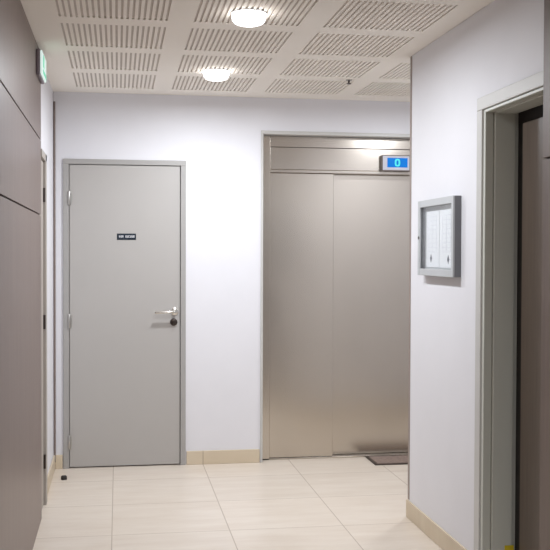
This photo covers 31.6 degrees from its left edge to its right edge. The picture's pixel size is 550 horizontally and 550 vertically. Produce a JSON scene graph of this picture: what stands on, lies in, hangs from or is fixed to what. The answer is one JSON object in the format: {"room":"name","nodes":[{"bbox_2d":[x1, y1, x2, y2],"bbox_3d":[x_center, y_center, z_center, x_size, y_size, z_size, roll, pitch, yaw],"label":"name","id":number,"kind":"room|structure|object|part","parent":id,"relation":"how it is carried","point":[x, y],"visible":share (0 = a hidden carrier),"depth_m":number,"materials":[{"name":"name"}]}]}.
{"room":"elevator lobby","nodes":[
{"label":"elevator lobby","id":0,"kind":"room"},
{"bbox_2d":[40,75,53,474],"bbox_3d":[-0.873,0.128,2.298,0.150,2.492,8.310,0,1,-9],"label":"wall","id":1,"kind":"structure","parent":0,"point":[46,140],"depth_m":6.04,"materials":[{"name":"white paint"}]},
{"bbox_2d":[0,82,40,213],"bbox_3d":[-0.704,-0.445,1.766,0.015,0.392,6.930,0,1,-9],"label":"wood wall panel","id":2,"kind":"object","parent":1,"relation":"attached to","point":[20,146],"visible":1,"depth_m":4.01,"materials":[{"name":"dark brown wood veneer"}]},
{"bbox_2d":[0,0,40,139],"bbox_3d":[-0.702,-0.877,1.757,0.015,0.458,6.930,0,1,-9],"label":"wood wall panel","id":3,"kind":"object","parent":1,"relation":"attached to","point":[18,45],"visible":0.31,"depth_m":4.09,"materials":[{"name":"dark brown wood veneer"}]},
{"bbox_2d":[36,48,45,83],"bbox_3d":[-1.207,-1.076,5.017,0.031,0.130,0.295,0,1,-9],"label":"exit sign","id":4,"kind":"object","parent":3,"relation":"attached to","point":[40,59],"visible":1,"depth_m":4.88,"materials":[{"name":"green plastic"}]},
{"bbox_2d":[0,196,41,549],"bbox_3d":[-0.707,0.571,1.788,0.015,1.628,6.930,0,1,-9],"label":"wood wall panel","id":5,"kind":"object","parent":1,"relation":"attached to","point":[20,227],"visible":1,"depth_m":4.09,"materials":[{"name":"dark brown wood veneer"}]},
{"bbox_2d":[39,149,46,507],"bbox_3d":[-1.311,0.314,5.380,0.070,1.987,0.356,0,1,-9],"label":"door","id":6,"kind":"structure","parent":1,"relation":"in","point":[43,214],"depth_m":5.47,"materials":[{"name":"beige paint"}]},
{"bbox_2d":[47,455,54,494],"bbox_3d":[-1.393,1.248,6.013,0.010,0.092,0.860,0,1,-9],"label":"baseboard","id":7,"kind":"structure","parent":1,"relation":"attached to","point":[52,466],"depth_m":6.03,"materials":[{"name":"beige tile"}]},
{"bbox_2d":[53,101,55,461],"bbox_3d":[-1.454,0.050,6.404,0.013,2.380,0.013,0,1,-9],"label":"cable","id":8,"kind":"object","parent":1,"relation":"attached to","point":[54,212],"visible":0.92,"depth_m":6.40,"materials":[{"name":"grey plastic"}]},
{"bbox_2d":[53,91,409,454],"bbox_3d":[0.361,0.037,6.782,4.020,2.492,0.150,0,1,-9],"label":"wall","id":9,"kind":"structure","parent":0,"point":[218,138],"depth_m":6.58,"materials":[{"name":"white paint"}]},
{"bbox_2d":[55,455,62,468],"bbox_3d":[-1.432,1.238,6.437,0.047,0.092,0.010,0,1,-9],"label":"baseboard","id":10,"kind":"structure","parent":9,"relation":"attached to","point":[59,458],"depth_m":6.43,"materials":[{"name":"beige tile"}]},
{"bbox_2d":[63,159,185,468],"bbox_3d":[-1.005,0.258,6.505,0.809,2.052,0.170,0,1,-9],"label":"door","id":11,"kind":"structure","parent":9,"relation":"in","point":[124,221],"depth_m":6.48,"materials":[{"name":"grey paint"}]},
{"bbox_3d":[-0.990,-0.255,6.476,0.126,0.042,0.003,0,1,-9],"label":"name plate","id":12,"kind":"part","parent":11,"relation":"part of","materials":[{"name":"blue plastic"}]},
{"bbox_3d":[-0.725,0.245,6.498,0.159,0.052,0.066,0,1,-9],"label":"handle","id":13,"kind":"part","parent":11,"relation":"part of","materials":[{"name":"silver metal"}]},
{"bbox_2d":[186,449,259,464],"bbox_3d":[-0.353,1.238,6.612,0.500,0.092,0.010,0,1,-9],"label":"baseboard","id":14,"kind":"structure","parent":9,"relation":"attached to","point":[243,455],"depth_m":6.61,"materials":[{"name":"beige tile"}]},
{"bbox_2d":[260,130,409,462],"bbox_3d":[0.559,0.148,6.836,1.364,2.268,0.212,0,1,-9],"label":"elevator","id":15,"kind":"object","parent":9,"relation":"attached to","point":[334,293],"visible":0.75,"depth_m":6.80,"materials":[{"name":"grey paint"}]},
{"bbox_3d":[-0.075,0.161,6.770,0.057,2.242,0.140,0,1,-9],"label":"post","id":16,"kind":"part","parent":15,"relation":"part of","materials":[{"name":"silver metal"}]},
{"bbox_3d":[0.181,0.282,6.781,0.451,1.977,0.038,0,1,-9],"label":"door panel","id":17,"kind":"part","parent":15,"relation":"part of","materials":[{"name":"silver metal"}]},
{"bbox_3d":[0.550,1.276,6.895,1.330,0.010,0.140,0,1,-9],"label":"sill","id":18,"kind":"part","parent":15,"relation":"part of","materials":[{"name":"silver metal"}]},
{"bbox_3d":[0.759,0.281,6.931,0.797,1.977,0.038,0,1,-9],"label":"door panel","id":19,"kind":"part","parent":15,"relation":"part of","materials":[{"name":"silver metal"}]},
{"bbox_2d":[33,457,441,549],"bbox_3d":[1.005,1.419,2.808,4.020,0.100,8.660,0,1,-9],"label":"floor","id":20,"kind":"structure","parent":0,"point":[351,503],"depth_m":5.45,"materials":[{"name":"beige tile"}]},
{"bbox_2d":[365,455,407,464],"bbox_3d":[0.944,1.280,6.745,0.582,0.010,0.267,0,1,-9],"label":"door mat","id":21,"kind":"object","parent":20,"relation":"on","point":[393,459],"visible":0.44,"depth_m":6.71,"materials":[{"name":"fabric"}]},
{"bbox_2d":[20,0,493,101],"bbox_3d":[1.029,-1.149,2.655,4.020,0.057,8.460,0,1,-9],"label":"ceiling","id":22,"kind":"structure","parent":0,"point":[302,49],"depth_m":4.93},
{"bbox_2d":[203,68,229,80],"bbox_3d":[-0.342,-1.161,5.654,0.160,0.054,0.160,0,1,-9],"label":"ceiling lamp","id":23,"kind":"object","parent":22,"relation":"attached to","point":[213,74],"visible":1,"depth_m":5.60,"materials":[{"name":"white"}]},
{"bbox_2d":[231,8,266,26],"bbox_3d":[-0.116,-1.131,4.293,0.160,0.054,0.160,0,1,-9],"label":"ceiling lamp","id":24,"kind":"object","parent":22,"relation":"attached to","point":[247,17],"visible":1,"depth_m":4.24,"materials":[{"name":"white plastic"}]},
{"bbox_2d":[408,0,543,549],"bbox_3d":[2.206,0.143,2.040,1.892,2.492,6.816,0,1,-9],"label":"wall","id":25,"kind":"structure","parent":0,"point":[501,45],"depth_m":4.57,"materials":[{"name":"white paint"}]},
{"bbox_2d":[408,56,411,498],"bbox_3d":[0.734,0.021,5.243,0.015,2.391,0.025,0,1,-9],"label":"strip","id":26,"kind":"object","parent":25,"relation":"attached to","point":[411,56],"visible":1,"depth_m":5.24,"materials":[{"name":"grey metal"}]},
{"bbox_2d":[406,499,466,549],"bbox_3d":[0.799,1.279,4.783,0.010,0.096,1.021,0,1,-9],"label":"baseboard","id":27,"kind":"structure","parent":25,"relation":"attached to","point":[414,514],"depth_m":4.86,"materials":[{"name":"beige tile"}]},
{"bbox_2d":[417,195,460,276],"bbox_3d":[0.792,-0.183,4.721,0.043,0.377,0.533,0,1,-9],"label":"display case","id":28,"kind":"object","parent":25,"relation":"attached to","point":[453,202],"visible":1,"depth_m":4.63,"materials":[{"name":"metal"}]},
{"bbox_2d":[426,210,439,266],"bbox_3d":[0.785,-0.178,4.831,0.002,0.279,0.196,0,1,-9],"label":"notice sheet","id":29,"kind":"object","parent":28,"relation":"in","point":[433,217],"visible":1,"depth_m":4.83,"materials":[{"name":"white paper"}]},
{"bbox_3d":[0.809,-0.183,4.721,0.010,0.309,0.471,0,1,-9],"label":"panel","id":30,"kind":"part","parent":28,"relation":"part of","materials":[{"name":"metal"}]},
{"bbox_2d":[439,209,450,267],"bbox_3d":[0.817,-0.174,4.630,0.002,0.279,0.197,0,1,-9],"label":"notice sheet","id":31,"kind":"object","parent":28,"relation":"in","point":[445,215],"visible":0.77,"depth_m":4.64,"materials":[{"name":"white paper"}]},
{"bbox_2d":[474,70,546,549],"bbox_3d":[1.083,0.296,3.776,0.256,2.106,1.005,0,1,-9],"label":"door","id":32,"kind":"structure","parent":25,"relation":"in","point":[509,183],"depth_m":4.16,"materials":[{"name":"grey paint"}]},
{"bbox_2d":[539,159,549,549],"bbox_3d":[1.383,0.520,1.122,0.028,1.772,4.950,0,1,-9],"label":"wood wall panel","id":33,"kind":"object","parent":25,"relation":"attached to","point":[544,519],"visible":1,"depth_m":3.52,"materials":[{"name":"brown wood"}]},
{"bbox_2d":[543,0,549,157],"bbox_3d":[1.387,-0.730,1.095,0.028,0.712,4.950,0,1,-9],"label":"wood wall panel","id":34,"kind":"object","parent":25,"relation":"attached to","point":[546,78],"visible":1,"depth_m":3.51,"materials":[{"name":"brown wood"}]}
]}

